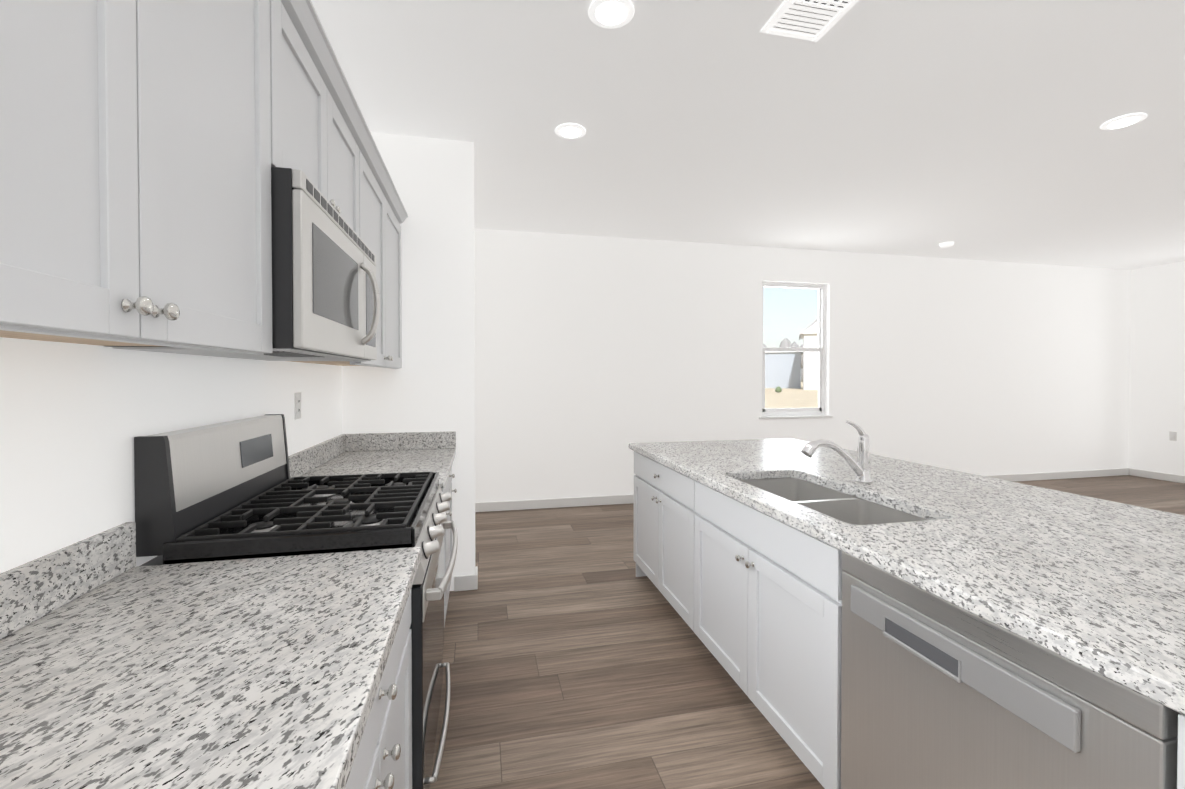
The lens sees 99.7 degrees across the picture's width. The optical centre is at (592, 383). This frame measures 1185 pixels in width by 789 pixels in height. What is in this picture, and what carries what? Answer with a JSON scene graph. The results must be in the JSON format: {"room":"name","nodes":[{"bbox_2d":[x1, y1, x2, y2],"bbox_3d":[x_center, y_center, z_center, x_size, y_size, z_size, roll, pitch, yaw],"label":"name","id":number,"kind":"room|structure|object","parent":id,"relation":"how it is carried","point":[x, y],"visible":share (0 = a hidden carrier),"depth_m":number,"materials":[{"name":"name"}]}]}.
{"room":"kitchen","nodes":[
{"label":"kitchen","id":0,"kind":"room"},
{"bbox_2d":[0,337,341,573],"bbox_3d":[-1.260,-0.066,0.074,0.850,2.740,5.610,0,1,-13],"label":"wall","id":1,"kind":"structure","parent":0,"point":[75,419],"depth_m":1.06,"materials":[{"name":"white paint"}]},
{"bbox_2d":[0,0,279,351],"bbox_3d":[-0.777,-0.524,0.620,0.326,0.891,0.965,0,1,-13],"label":"upper cabinet","id":2,"kind":"object","parent":1,"relation":"attached to","point":[146,146],"depth_m":0.69,"materials":[{"name":"white paint"}]},
{"bbox_2d":[294,392,300,419],"bbox_3d":[-1.292,0.097,2.195,0.008,0.116,0.072,0,1,-13],"label":"electrical outlet","id":3,"kind":"object","parent":1,"relation":"attached to","point":[297,405],"visible":1,"depth_m":2.18,"materials":[{"name":"white plastic"}]},
{"bbox_2d":[280,0,363,241],"bbox_3d":[-0.973,-0.751,1.499,0.326,0.460,0.837,0,1,-13],"label":"upper cabinet","id":4,"kind":"object","parent":1,"relation":"attached to","point":[322,134],"depth_m":1.45,"materials":[{"name":"white paint"}]},
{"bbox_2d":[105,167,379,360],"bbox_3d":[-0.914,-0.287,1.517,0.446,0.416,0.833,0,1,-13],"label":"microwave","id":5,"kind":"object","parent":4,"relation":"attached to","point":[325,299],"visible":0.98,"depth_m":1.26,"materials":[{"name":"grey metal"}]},
{"bbox_2d":[260,132,403,367],"bbox_3d":[-1.178,-0.547,2.421,0.326,0.891,1.044,0,1,-13],"label":"upper cabinet","id":6,"kind":"object","parent":1,"relation":"attached to","point":[383,214],"depth_m":2.43,"materials":[{"name":"white paint"}]},
{"bbox_2d":[342,132,474,590],"bbox_3d":[-1.517,-0.102,2.952,1.600,2.740,0.120,0,1,-13],"label":"wall","id":7,"kind":"structure","parent":0,"point":[429,386],"depth_m":3.01,"materials":[{"name":"white paint"}]},
{"bbox_2d":[454,574,477,590],"bbox_3d":[-0.776,1.220,3.065,0.139,0.092,0.014,0,1,-13],"label":"baseboard","id":8,"kind":"structure","parent":7,"relation":"attached to","point":[465,582],"depth_m":3.06,"materials":[{"name":"white paint"}]},
{"bbox_2d":[311,0,1184,269],"bbox_3d":[3.103,-1.491,2.017,10.220,0.060,7.540,0,1,-13],"label":"ceiling","id":9,"kind":"structure","parent":0,"point":[971,129],"depth_m":2.76,"materials":[{"name":"white paint"}]},
{"bbox_2d":[555,124,585,138],"bbox_3d":[-0.128,-1.464,2.906,0.180,0.010,0.180,0,1,-13],"label":"recessed light","id":10,"kind":"object","parent":9,"relation":"in","point":[570,130],"visible":1,"depth_m":2.90,"materials":[{"name":"white plastic"}]},
{"bbox_2d":[588,0,633,28],"bbox_3d":[0.073,-1.453,1.957,0.180,0.010,0.180,0,1,-13],"label":"recessed light","id":11,"kind":"object","parent":9,"relation":"in","point":[610,11],"visible":1,"depth_m":1.96,"materials":[{"name":"white plastic"}]},
{"bbox_2d":[760,0,858,41],"bbox_3d":[0.872,-1.454,1.892,0.270,0.008,0.425,0,1,-13],"label":"ceiling vent","id":12,"kind":"object","parent":9,"relation":"in","point":[814,20],"visible":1,"depth_m":1.99,"materials":[{"name":"white metal"}]},
{"bbox_2d":[939,242,953,247],"bbox_3d":[3.785,-1.484,5.345,0.130,0.036,0.130,0,1,-13],"label":"recessed light","id":13,"kind":"object","parent":9,"relation":"attached to","point":[945,244],"visible":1,"depth_m":5.31,"materials":[{"name":"white plastic"}]},
{"bbox_2d":[1100,113,1146,129],"bbox_3d":[2.970,-1.463,2.797,0.180,0.010,0.180,0,1,-13],"label":"recessed light","id":14,"kind":"object","parent":9,"relation":"in","point":[1121,122],"visible":0.98,"depth_m":2.79,"materials":[{"name":"white plastic"}]},
{"bbox_2d":[474,228,1130,502],"bbox_3d":[2.296,-0.136,5.655,10.220,2.740,0.120,0,1,-13],"label":"wall","id":15,"kind":"structure","parent":0,"point":[595,356],"depth_m":5.48,"materials":[{"name":"white paint"}]},
{"bbox_2d":[759,282,832,418],"bbox_3d":[2.266,-0.373,5.628,0.910,1.519,0.145,0,1,-13],"label":"window","id":16,"kind":"structure","parent":15,"relation":"in","point":[785,413],"depth_m":5.68,"materials":[{"name":"white plastic"}]},
{"bbox_2d":[475,468,1128,511],"bbox_3d":[2.311,1.189,5.606,9.980,0.092,0.014,0,1,-13],"label":"baseboard","id":17,"kind":"structure","parent":15,"relation":"attached to","point":[548,503],"depth_m":5.11,"materials":[{"name":"white paint"}]},
{"bbox_2d":[429,475,1184,788],"bbox_3d":[3.103,1.309,2.052,10.220,0.060,7.540,0,1,-13],"label":"floor","id":18,"kind":"structure","parent":0,"point":[577,654],"depth_m":2.19,"materials":[{"name":"brown wood"}]},
{"bbox_2d":[134,414,457,788],"bbox_3d":[-0.797,0.701,1.595,0.703,1.167,0.770,0,1,-13],"label":"range","id":19,"kind":"object","parent":18,"relation":"on","point":[229,490],"visible":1,"depth_m":1.35,"materials":[{"name":"grey metal"}]},
{"bbox_2d":[345,591,411,788],"bbox_3d":[-0.656,0.876,0.778,0.600,0.838,0.884,0,1,-13],"label":"base cabinet","id":20,"kind":"object","parent":18,"relation":"on","point":[383,759],"visible":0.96,"depth_m":0.89,"materials":[{"name":"white paint"}]},
{"bbox_2d":[0,522,420,788],"bbox_3d":[-0.500,0.396,0.095,0.636,0.138,2.270,0,1,-13],"label":"countertop","id":21,"kind":"structure","parent":20,"relation":"on","point":[119,669],"depth_m":0.75,"materials":[{"name":"stone"}]},
{"bbox_2d":[442,467,456,626],"bbox_3d":[-1.020,0.855,2.477,0.629,0.838,1.037,0,1,-13],"label":"base cabinet","id":22,"kind":"object","parent":18,"relation":"on","point":[447,537],"visible":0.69,"depth_m":2.74,"materials":[{"name":"white paint"}]},
{"bbox_2d":[288,431,455,491],"bbox_3d":[-1.030,0.366,2.470,0.636,0.138,1.036,0,1,-13],"label":"countertop","id":23,"kind":"structure","parent":22,"relation":"on","point":[363,453],"depth_m":2.65,"materials":[{"name":"stone"}]},
{"bbox_2d":[634,451,685,621],"bbox_3d":[0.687,0.850,2.840,0.640,0.838,1.024,0,1,-13],"label":"base cabinet","id":24,"kind":"object","parent":18,"relation":"on","point":[659,490],"depth_m":2.75,"materials":[{"name":"white wood"}]},
{"bbox_2d":[629,438,1184,714],"bbox_3d":[1.192,0.426,1.743,1.200,0.036,3.410,0,1,-13],"label":"countertop","id":25,"kind":"structure","parent":24,"relation":"on","point":[1096,585],"depth_m":1.28,"materials":[{"name":"stone"}]},
{"bbox_2d":[740,478,926,524],"bbox_3d":[0.851,0.549,1.894,0.428,0.210,0.878,0,1,-13],"label":"undermount sink","id":26,"kind":"object","parent":25,"relation":"in","point":[844,507],"visible":0.08,"depth_m":1.91,"materials":[{"name":"silver metal"}]},
{"bbox_2d":[801,420,871,482],"bbox_3d":[0.993,0.275,2.030,0.318,0.257,0.064,0,1,-13],"label":"faucet","id":27,"kind":"object","parent":25,"relation":"on","point":[860,467],"visible":1,"depth_m":2.03,"materials":[{"name":"silver metal"}]},
{"bbox_2d":[686,476,856,774],"bbox_3d":[0.883,0.861,1.960,0.640,0.838,1.027,0,1,-13],"label":"base cabinet","id":28,"kind":"object","parent":18,"relation":"on","point":[752,596],"depth_m":1.80,"materials":[{"name":"white wood"}]},
{"bbox_2d":[814,538,842,788],"bbox_3d":[1.069,0.872,1.124,0.640,0.838,0.809,0,1,-13],"label":"base cabinet","id":29,"kind":"object","parent":18,"relation":"on","point":[828,570],"depth_m":1.43,"materials":[{"name":"white wood"}]},
{"bbox_2d":[841,551,1180,788],"bbox_3d":[1.031,0.822,1.115,0.599,0.727,0.665,0,1,-13],"label":"dishwasher","id":30,"kind":"object","parent":29,"relation":"in","point":[937,692],"visible":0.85,"depth_m":1.01,"materials":[{"name":"grey metal"}]},
{"bbox_2d":[1177,714,1184,788],"bbox_3d":[1.226,0.881,0.418,0.640,0.838,0.762,0,1,-13],"label":"base cabinet","id":31,"kind":"object","parent":18,"relation":"on","point":[1181,718],"depth_m":0.71,"materials":[{"name":"white wood"}]},
{"bbox_2d":[1128,261,1184,475],"bbox_3d":[8.045,-0.104,3.074,0.120,2.740,7.420,0,1,-13],"label":"wall","id":32,"kind":"structure","parent":0,"point":[1157,370],"depth_m":6.41,"materials":[{"name":"white paint"}]},
{"bbox_2d":[1129,468,1184,482],"bbox_3d":[7.968,1.220,3.127,0.014,0.092,7.286,0,1,-13],"label":"baseboard","id":33,"kind":"structure","parent":32,"relation":"attached to","point":[1158,475],"depth_m":6.40,"materials":[{"name":"white paint"}]},
{"bbox_2d":[1169,431,1176,440],"bbox_3d":[7.271,0.657,6.261,0.008,0.116,0.072,0,1,-13],"label":"electrical outlet","id":34,"kind":"object","parent":32,"relation":"attached to","point":[1172,436],"visible":1,"depth_m":6.26,"materials":[{"name":"white plastic"}]},
{"label":"outside","id":35,"kind":"structure","parent":0,"visible":0},
{"bbox_2d":[765,382,817,407],"bbox_3d":[11.281,0.617,87.165,180.000,0.200,154.700,0,1,-13],"label":"ground","id":36,"kind":"structure","parent":35,"point":[786,396],"depth_m":38.18,"materials":[{"name":"beige sand"}]},
{"bbox_2d":[763,338,802,392],"bbox_3d":[86.675,-7.959,125.877,163.781,15.986,115.007,0,1,-13],"label":"trees","id":37,"kind":"object","parent":36,"relation":"on","point":[787,343],"depth_m":161.30,"materials":[{"name":"grey plant"}]},
{"bbox_2d":[765,351,802,387],"bbox_3d":[13.341,-2.256,84.609,41.000,5.590,9.600,0,1,22],"label":"garage","id":38,"kind":"structure","parent":36,"relation":"on","point":[781,364],"depth_m":73.72,"materials":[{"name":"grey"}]},
{"bbox_2d":[799,318,817,389],"bbox_3d":[35.227,-4.223,65.910,14.750,9.990,10.000,0,1,22],"label":"house","id":39,"kind":"structure","parent":36,"relation":"on","point":[809,384],"depth_m":63.99,"materials":[{"name":"white"}]}
]}

